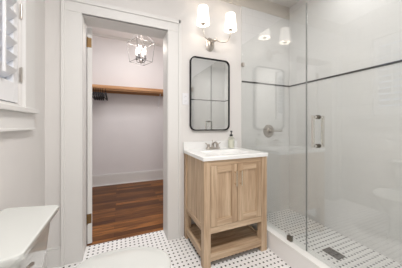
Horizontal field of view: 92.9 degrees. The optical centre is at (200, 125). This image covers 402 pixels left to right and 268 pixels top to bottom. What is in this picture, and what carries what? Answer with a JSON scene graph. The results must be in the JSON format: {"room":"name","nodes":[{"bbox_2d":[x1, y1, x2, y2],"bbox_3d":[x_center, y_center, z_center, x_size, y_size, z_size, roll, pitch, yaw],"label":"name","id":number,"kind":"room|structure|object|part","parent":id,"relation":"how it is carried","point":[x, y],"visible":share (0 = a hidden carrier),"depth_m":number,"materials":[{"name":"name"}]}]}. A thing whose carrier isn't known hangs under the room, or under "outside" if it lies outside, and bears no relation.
{"room":"bathroom","nodes":[
{"label":"bathroom","id":0,"kind":"room"},
{"bbox_2d":[0,0,44,211],"bbox_3d":[-0.738,-0.258,0.183,0.120,2.795,2.850,0,0,-23],"label":"wall","id":1,"kind":"structure","parent":0,"point":[22,153],"depth_m":1.24,"materials":[{"name":"white paint"}]},
{"bbox_2d":[0,0,39,131],"bbox_3d":[-0.921,-0.624,0.679,0.150,1.312,1.326,0,0,-23],"label":"window","id":2,"kind":"structure","parent":1,"relation":"in","point":[13,117],"depth_m":1.11,"materials":[{"name":"white paint"}]},
{"bbox_3d":[-0.997,-0.654,0.968,0.011,0.764,0.014,0,0,-23],"label":"tilt rod","id":3,"kind":"part","parent":2,"relation":"part of","materials":[{"name":"white paint"}]},
{"bbox_2d":[0,0,17,102],"bbox_3d":[-1.016,-0.644,0.911,0.030,1.024,0.497,0,0,-23],"label":"shutter","id":4,"kind":"object","parent":2,"relation":"attached to","point":[9,87],"depth_m":1.08,"materials":[{"name":"white paint"}]},
{"bbox_3d":[-0.905,-0.101,0.686,0.115,0.051,1.326,0,0,-23],"label":"sill","id":5,"kind":"part","parent":2,"relation":"part of","materials":[{"name":"white paint"}]},
{"bbox_3d":[-0.880,-0.693,0.697,0.021,1.175,1.286,0,0,-23],"label":"casing","id":6,"kind":"part","parent":2,"relation":"part of","materials":[{"name":"white paint"}]},
{"bbox_2d":[43,252,46,267],"bbox_3d":[-0.692,1.062,0.248,0.016,0.155,2.734,0,0,-23],"label":"baseboard","id":7,"kind":"structure","parent":1,"relation":"attached to","point":[45,259],"depth_m":1.48,"materials":[{"name":"white paint"}]},
{"bbox_2d":[87,26,162,43],"bbox_3d":[-1.076,-1.740,2.906,2.700,0.100,2.068,0,0,-23],"label":"ceiling","id":8,"kind":"structure","parent":0,"point":[94,29],"depth_m":3.60,"materials":[{"name":"paint"}]},
{"bbox_2d":[127,34,154,65],"bbox_3d":[-0.898,-1.305,2.858,0.297,0.770,0.297,0,0,43],"label":"lantern chandelier","id":9,"kind":"object","parent":8,"relation":"hanging from","point":[144,48],"visible":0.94,"depth_m":2.85,"materials":[{"name":"silver metal"}]},
{"bbox_2d":[92,35,162,175],"bbox_3d":[-1.461,-0.275,3.812,2.700,2.830,0.100,0,0,-23],"label":"wall","id":10,"kind":"structure","parent":0,"point":[127,129],"depth_m":3.76,"materials":[{"name":"paint"}]},
{"bbox_2d":[92,169,162,186],"bbox_3d":[-1.438,1.038,3.758,2.500,0.205,0.018,0,0,-23],"label":"baseboard","id":11,"kind":"structure","parent":10,"relation":"attached to","point":[106,179],"depth_m":3.74,"materials":[{"name":"white paint"}]},
{"bbox_2d":[92,84,162,107],"bbox_3d":[-1.383,-0.529,3.629,2.496,0.342,0.304,0,0,-23],"label":"closet shelf","id":12,"kind":"object","parent":10,"relation":"attached to","point":[93,85],"visible":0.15,"depth_m":3.61,"materials":[{"name":"brown wood"}]},
{"bbox_2d":[92,88,162,93],"bbox_3d":[-1.338,-0.625,3.522,2.500,0.070,0.070,0,0,-23],"label":"closet rod","id":13,"kind":"object","parent":12,"relation":"attached to","point":[92,88],"visible":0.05,"depth_m":3.51,"materials":[{"name":"brown wood"}]},
{"bbox_2d":[92,33,162,46],"bbox_3d":[-1.432,-1.673,3.746,2.500,0.035,0.045,0,0,-23],"label":"trim","id":14,"kind":"structure","parent":10,"relation":"attached to","point":[93,34],"depth_m":3.71,"materials":[{"name":"white paint"}]},
{"bbox_2d":[45,0,288,248],"bbox_3d":[-0.070,-0.275,2.108,2.855,2.830,0.188,0,0,-23],"label":"wall","id":15,"kind":"structure","parent":0,"point":[193,40],"depth_m":2.20,"materials":[{"name":"white paint"}]},
{"bbox_2d":[46,246,60,267],"bbox_3d":[-1.188,1.062,1.532,0.106,0.155,0.016,0,0,-23],"label":"baseboard","id":16,"kind":"structure","parent":15,"relation":"attached to","point":[53,254],"depth_m":1.53,"materials":[{"name":"white paint"}]},
{"bbox_2d":[61,0,81,266],"bbox_3d":[-1.067,0.042,1.575,0.147,2.197,0.030,0,0,-23],"label":"trim","id":17,"kind":"structure","parent":15,"relation":"attached to","point":[71,21],"depth_m":1.57,"materials":[{"name":"white paint"}]},
{"bbox_2d":[87,27,91,243],"bbox_3d":[-1.239,0.098,2.113,0.098,2.061,0.712,0,0,-35],"label":"door","id":18,"kind":"structure","parent":15,"relation":"in","point":[89,29],"depth_m":1.82,"materials":[{"name":"white paint"}]},
{"bbox_2d":[65,0,179,31],"bbox_3d":[-0.669,-0.999,1.744,1.003,0.116,0.030,0,0,-23],"label":"trim","id":19,"kind":"structure","parent":15,"relation":"attached to","point":[88,7],"depth_m":1.72,"materials":[{"name":"white paint"}]},
{"bbox_2d":[82,14,167,259],"bbox_3d":[-0.706,0.100,1.848,0.732,2.081,0.190,0,0,-23],"label":"trim","id":20,"kind":"structure","parent":15,"relation":"attached to","point":[87,20],"depth_m":1.79,"materials":[{"name":"white paint"}]},
{"bbox_2d":[168,20,180,239],"bbox_3d":[-0.266,0.042,1.915,0.134,2.197,0.030,0,0,-23],"label":"trim","id":21,"kind":"structure","parent":15,"relation":"attached to","point":[174,38],"depth_m":1.91,"materials":[{"name":"white paint"}]},
{"bbox_2d":[182,93,187,104],"bbox_3d":[-0.161,-0.271,1.971,0.068,0.117,0.010,0,0,-23],"label":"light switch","id":22,"kind":"object","parent":15,"relation":"attached to","point":[184,95],"visible":1,"depth_m":1.97,"materials":[{"name":"white plastic"}]},
{"bbox_2d":[189,56,229,130],"bbox_3d":[0.102,-0.331,2.070,0.472,0.777,0.030,0,0,-23],"label":"wall mirror","id":23,"kind":"object","parent":15,"relation":"attached to","point":[209,78],"visible":1,"depth_m":2.06,"materials":[{"name":"black metal"}]},
{"bbox_2d":[183,140,236,149],"bbox_3d":[0.116,0.215,2.082,0.645,0.080,0.019,0,0,-23],"label":"backsplash","id":24,"kind":"structure","parent":15,"relation":"attached to","point":[224,144],"depth_m":2.02,"materials":[{"name":"white stone"}]},
{"bbox_2d":[197,4,236,51],"bbox_3d":[0.155,-0.991,2.004,0.450,0.378,0.196,0,0,-23],"label":"wall sconce","id":25,"kind":"object","parent":15,"relation":"attached to","point":[203,21],"visible":1,"depth_m":1.98,"materials":[{"name":"white glass"}]},
{"bbox_3d":[0.021,-1.096,1.912,0.132,0.168,0.132,0,0,-23],"label":"lamp shade","id":26,"kind":"part","parent":25,"relation":"part of","materials":[{"name":"white glass"}]},
{"bbox_3d":[0.314,-1.096,2.037,0.132,0.168,0.132,0,0,-23],"label":"lamp shade","id":27,"kind":"part","parent":25,"relation":"part of","materials":[{"name":"white glass"}]},
{"bbox_2d":[221,0,289,19],"bbox_3d":[-0.034,-1.475,2.024,2.615,0.160,0.012,0,0,-23],"label":"trim","id":28,"kind":"structure","parent":15,"relation":"attached to","point":[265,6],"depth_m":2.38,"materials":[{"name":"beige paint"}]},
{"bbox_2d":[242,81,288,86],"bbox_3d":[0.825,-0.511,2.383,0.753,0.019,0.005,0,0,-23],"label":"trim","id":29,"kind":"structure","parent":15,"relation":"attached to","point":[242,81],"depth_m":2.37,"materials":[{"name":"black metal"}]},
{"bbox_2d":[263,125,281,136],"bbox_3d":[0.896,0.074,2.378,0.240,0.160,0.070,0,0,-23],"label":"shower valve","id":30,"kind":"object","parent":15,"relation":"attached to","point":[268,130],"visible":1,"depth_m":2.37,"materials":[{"name":"silver metal"}]},
{"bbox_3d":[0.926,0.074,2.376,0.186,0.052,0.042,0,0,-23],"label":"lever","id":31,"kind":"part","parent":30,"relation":"part of","materials":[{"name":"silver metal"}]},
{"bbox_2d":[250,222,337,267],"bbox_3d":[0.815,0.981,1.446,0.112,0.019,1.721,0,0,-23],"label":"trim","id":32,"kind":"structure","parent":15,"relation":"attached to","point":[309,255],"depth_m":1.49,"materials":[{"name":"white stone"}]},
{"bbox_2d":[241,62,292,241],"bbox_3d":[0.643,0.018,1.853,0.028,1.906,0.836,0,0,-23],"label":"screen","id":33,"kind":"object","parent":32,"relation":"on","point":[289,237],"visible":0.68,"depth_m":1.60,"materials":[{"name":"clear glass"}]},
{"bbox_2d":[54,179,291,267],"bbox_3d":[-0.484,1.170,1.512,2.700,0.060,5.098,0,0,-23],"label":"floor","id":34,"kind":"structure","parent":0,"point":[119,211],"depth_m":2.05,"materials":[{"name":"brown wood"}]},
{"bbox_2d":[0,205,170,267],"bbox_3d":[-0.528,0.779,0.873,0.786,0.722,0.540,0,0,-23],"label":"toilet","id":35,"kind":"object","parent":34,"relation":"on","point":[24,231],"visible":1,"depth_m":0.87,"materials":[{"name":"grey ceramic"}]},
{"bbox_3d":[-0.774,0.603,0.769,0.202,0.305,0.480,0,0,-23],"label":"tank","id":36,"kind":"part","parent":35,"relation":"part of","materials":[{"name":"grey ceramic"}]},
{"bbox_3d":[-0.776,0.434,0.768,0.247,0.032,0.540,0,0,-23],"label":"tank lid","id":37,"kind":"part","parent":35,"relation":"part of","materials":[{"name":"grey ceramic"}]},
{"bbox_3d":[-0.628,0.513,0.679,0.032,0.028,0.075,0,0,-19],"label":"flush lever","id":38,"kind":"part","parent":35,"relation":"part of","materials":[{"name":"silver metal"}]},
{"bbox_3d":[-0.385,0.717,0.934,0.476,0.024,0.378,0,0,-23],"label":"seat lid","id":39,"kind":"part","parent":35,"relation":"part of","materials":[{"name":"white plastic"}]},
{"bbox_2d":[184,153,266,267],"bbox_3d":[0.219,0.712,1.839,0.629,0.857,0.541,0,0,-23],"label":"vanity cabinet","id":40,"kind":"object","parent":34,"relation":"on","point":[223,198],"visible":0.91,"depth_m":1.64,"materials":[{"name":"brown wood"}]},
{"bbox_3d":[-0.137,0.712,1.950,0.060,0.857,0.060,0,0,-23],"label":"leg","id":41,"kind":"part","parent":40,"relation":"part of","materials":[{"name":"brown wood"}]},
{"bbox_3d":[-0.060,1.058,1.739,0.024,0.063,0.388,0,0,-23],"label":"rail","id":42,"kind":"part","parent":40,"relation":"part of","materials":[{"name":"brown wood"}]},
{"bbox_3d":[-0.060,0.840,1.739,0.024,0.050,0.388,0,0,-23],"label":"rail","id":43,"kind":"part","parent":40,"relation":"part of","materials":[{"name":"brown wood"}]},
{"bbox_3d":[-0.058,0.550,1.740,0.016,0.530,0.388,0,0,-23],"label":"panel","id":44,"kind":"part","parent":40,"relation":"part of","materials":[{"name":"brown wood"}]},
{"bbox_3d":[0.038,0.712,1.537,0.060,0.857,0.060,0,0,-23],"label":"leg","id":45,"kind":"part","parent":40,"relation":"part of","materials":[{"name":"brown wood"}]},
{"bbox_2d":[189,225,257,251],"bbox_3d":[0.213,1.049,1.854,0.569,0.018,0.436,0,0,-23],"label":"shelf","id":46,"kind":"object","parent":40,"relation":"attached to","point":[230,238],"depth_m":1.77,"materials":[{"name":"brown wood"}]},
{"bbox_3d":[0.191,0.574,1.581,0.248,0.489,0.020,0,0,-23],"label":"door","id":47,"kind":"part","parent":40,"relation":"part of","materials":[{"name":"brown wood"}]},
{"bbox_3d":[0.190,0.574,1.583,0.140,0.381,0.007,0,0,-23],"label":"door panel","id":48,"kind":"part","parent":40,"relation":"part of","materials":[{"name":"brown wood"}]},
{"bbox_3d":[0.191,0.357,1.581,0.136,0.056,0.020,0,0,-23],"label":"door rail","id":49,"kind":"part","parent":40,"relation":"part of","materials":[{"name":"brown wood"}]},
{"bbox_3d":[0.191,0.790,1.581,0.136,0.056,0.020,0,0,-23],"label":"door rail","id":50,"kind":"part","parent":40,"relation":"part of","materials":[{"name":"brown wood"}]},
{"bbox_2d":[183,140,267,160],"bbox_3d":[0.214,0.274,1.852,0.645,0.198,0.520,0,0,-23],"label":"sink","id":51,"kind":"object","parent":40,"relation":"in","point":[197,150],"visible":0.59,"depth_m":1.90,"materials":[{"name":"white stone"}]},
{"bbox_2d":[205,152,238,154],"bbox_3d":[0.222,0.326,1.824,0.401,0.094,0.251,0,0,-23],"label":"basin","id":52,"kind":"object","parent":51,"relation":"in","point":[210,153],"depth_m":1.94,"materials":[{"name":"white ceramic"}]},
{"bbox_2d":[228,131,234,147],"bbox_3d":[0.333,0.157,2.101,0.072,0.192,0.072,0,0,-43],"label":"soap dispenser","id":53,"kind":"object","parent":51,"relation":"on","point":[231,142],"visible":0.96,"depth_m":2.08,"materials":[{"name":"clear glass"}]},
{"bbox_2d":[183,147,267,160],"bbox_3d":[0.214,0.268,1.851,0.645,0.030,0.519,0,0,-23],"label":"countertop","id":54,"kind":"structure","parent":40,"relation":"on","point":[200,154],"depth_m":1.70,"materials":[{"name":"white stone"}]},
{"bbox_2d":[205,140,220,149],"bbox_3d":[0.144,0.205,2.001,0.160,0.096,0.151,0,0,31],"label":"faucet","id":55,"kind":"object","parent":54,"relation":"on","point":[208,147],"visible":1,"depth_m":1.98,"materials":[{"name":"silver metal"}]},
{"bbox_3d":[0.305,1.065,1.638,0.509,0.061,0.026,0,0,-23],"label":"rail","id":56,"kind":"part","parent":40,"relation":"part of","materials":[{"name":"brown wood"}]},
{"bbox_3d":[0.305,0.305,1.636,0.509,0.045,0.026,0,0,-23],"label":"rail","id":57,"kind":"part","parent":40,"relation":"part of","materials":[{"name":"brown wood"}]},
{"bbox_3d":[0.305,0.847,1.636,0.509,0.050,0.026,0,0,-23],"label":"rail","id":58,"kind":"part","parent":40,"relation":"part of","materials":[{"name":"brown wood"}]},
{"bbox_3d":[0.338,0.444,1.615,0.011,0.128,0.036,0,0,-23],"label":"handle","id":59,"kind":"part","parent":40,"relation":"part of","materials":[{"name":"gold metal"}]},
{"bbox_3d":[0.423,0.574,1.680,0.252,0.489,0.020,0,0,-23],"label":"door","id":60,"kind":"part","parent":40,"relation":"part of","materials":[{"name":"brown wood"}]},
{"bbox_3d":[0.423,0.357,1.680,0.140,0.056,0.020,0,0,-23],"label":"door rail","id":61,"kind":"part","parent":40,"relation":"part of","materials":[{"name":"brown wood"}]},
{"bbox_3d":[0.423,0.790,1.680,0.140,0.056,0.020,0,0,-23],"label":"door rail","id":62,"kind":"part","parent":40,"relation":"part of","materials":[{"name":"brown wood"}]},
{"bbox_3d":[0.422,0.574,1.682,0.144,0.381,0.007,0,0,-23],"label":"door panel","id":63,"kind":"part","parent":40,"relation":"part of","materials":[{"name":"brown wood"}]},
{"bbox_3d":[0.486,1.058,1.970,0.024,0.063,0.388,0,0,-23],"label":"rail","id":64,"kind":"part","parent":40,"relation":"part of","materials":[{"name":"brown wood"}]},
{"bbox_3d":[0.562,0.712,1.760,0.060,0.857,0.060,0,0,-23],"label":"leg","id":65,"kind":"part","parent":40,"relation":"part of","materials":[{"name":"brown wood"}]},
{"bbox_2d":[267,0,299,7],"bbox_3d":[0.521,-1.605,0.717,2.855,0.100,2.850,0,0,-23],"label":"ceiling","id":66,"kind":"structure","parent":0,"point":[288,3],"depth_m":2.42,"materials":[{"name":"paint"}]},
{"bbox_2d":[267,209,401,267],"bbox_3d":[1.182,1.124,1.607,0.702,0.032,1.730,0,0,-23],"label":"floor","id":67,"kind":"structure","parent":0,"point":[319,237],"depth_m":1.80,"materials":[{"name":"tile"}]},
{"bbox_2d":[322,247,344,259],"bbox_3d":[1.142,1.104,1.647,0.096,0.006,0.135,0,0,-23],"label":"shower drain","id":68,"kind":"object","parent":67,"relation":"on","point":[330,251],"visible":1,"depth_m":1.64,"materials":[{"name":"grey metal"}]},
{"bbox_2d":[326,248,341,259],"bbox_3d":[1.142,1.106,1.647,0.096,0.002,0.135,0,0,-23],"label":"drain cover","id":69,"kind":"object","parent":68,"relation":"on","point":[330,251],"depth_m":1.64,"materials":[{"name":"grey metal"}]},
{"bbox_2d":[289,0,401,263],"bbox_3d":[1.779,-0.258,1.252,0.120,2.795,2.850,0,0,-23],"label":"wall","id":70,"kind":"structure","parent":0,"point":[354,181],"depth_m":1.86,"materials":[{"name":"white tile"}]},
{"bbox_2d":[289,60,401,86],"bbox_3d":[1.506,-0.511,1.737,0.005,0.019,1.717,0,0,-23],"label":"trim","id":71,"kind":"structure","parent":70,"relation":"attached to","point":[398,61],"depth_m":1.84,"materials":[{"name":"black metal"}]},
{"bbox_3d":[1.472,-0.128,0.784,0.812,2.535,0.010,0,0,-23],"label":"shower","id":72,"kind":"object","parent":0,"visible":0},
{"bbox_2d":[306,3,324,250],"bbox_3d":[0.979,0.015,1.061,0.121,1.899,0.880,0,0,-23],"label":"shower door","id":73,"kind":"structure","parent":72,"relation":"attached to","point":[313,145],"depth_m":1.40,"materials":[{"name":"clear glass"}]},
{"bbox_3d":[0.814,0.046,1.366,0.056,0.228,0.017,0,0,-23],"label":"handle","id":74,"kind":"part","parent":73,"relation":"part of","materials":[{"name":"silver metal"}]},
{"bbox_3d":[0.875,0.046,1.391,0.056,0.228,0.017,0,0,-23],"label":"handle","id":75,"kind":"part","parent":73,"relation":"part of","materials":[{"name":"silver metal"}]}
]}

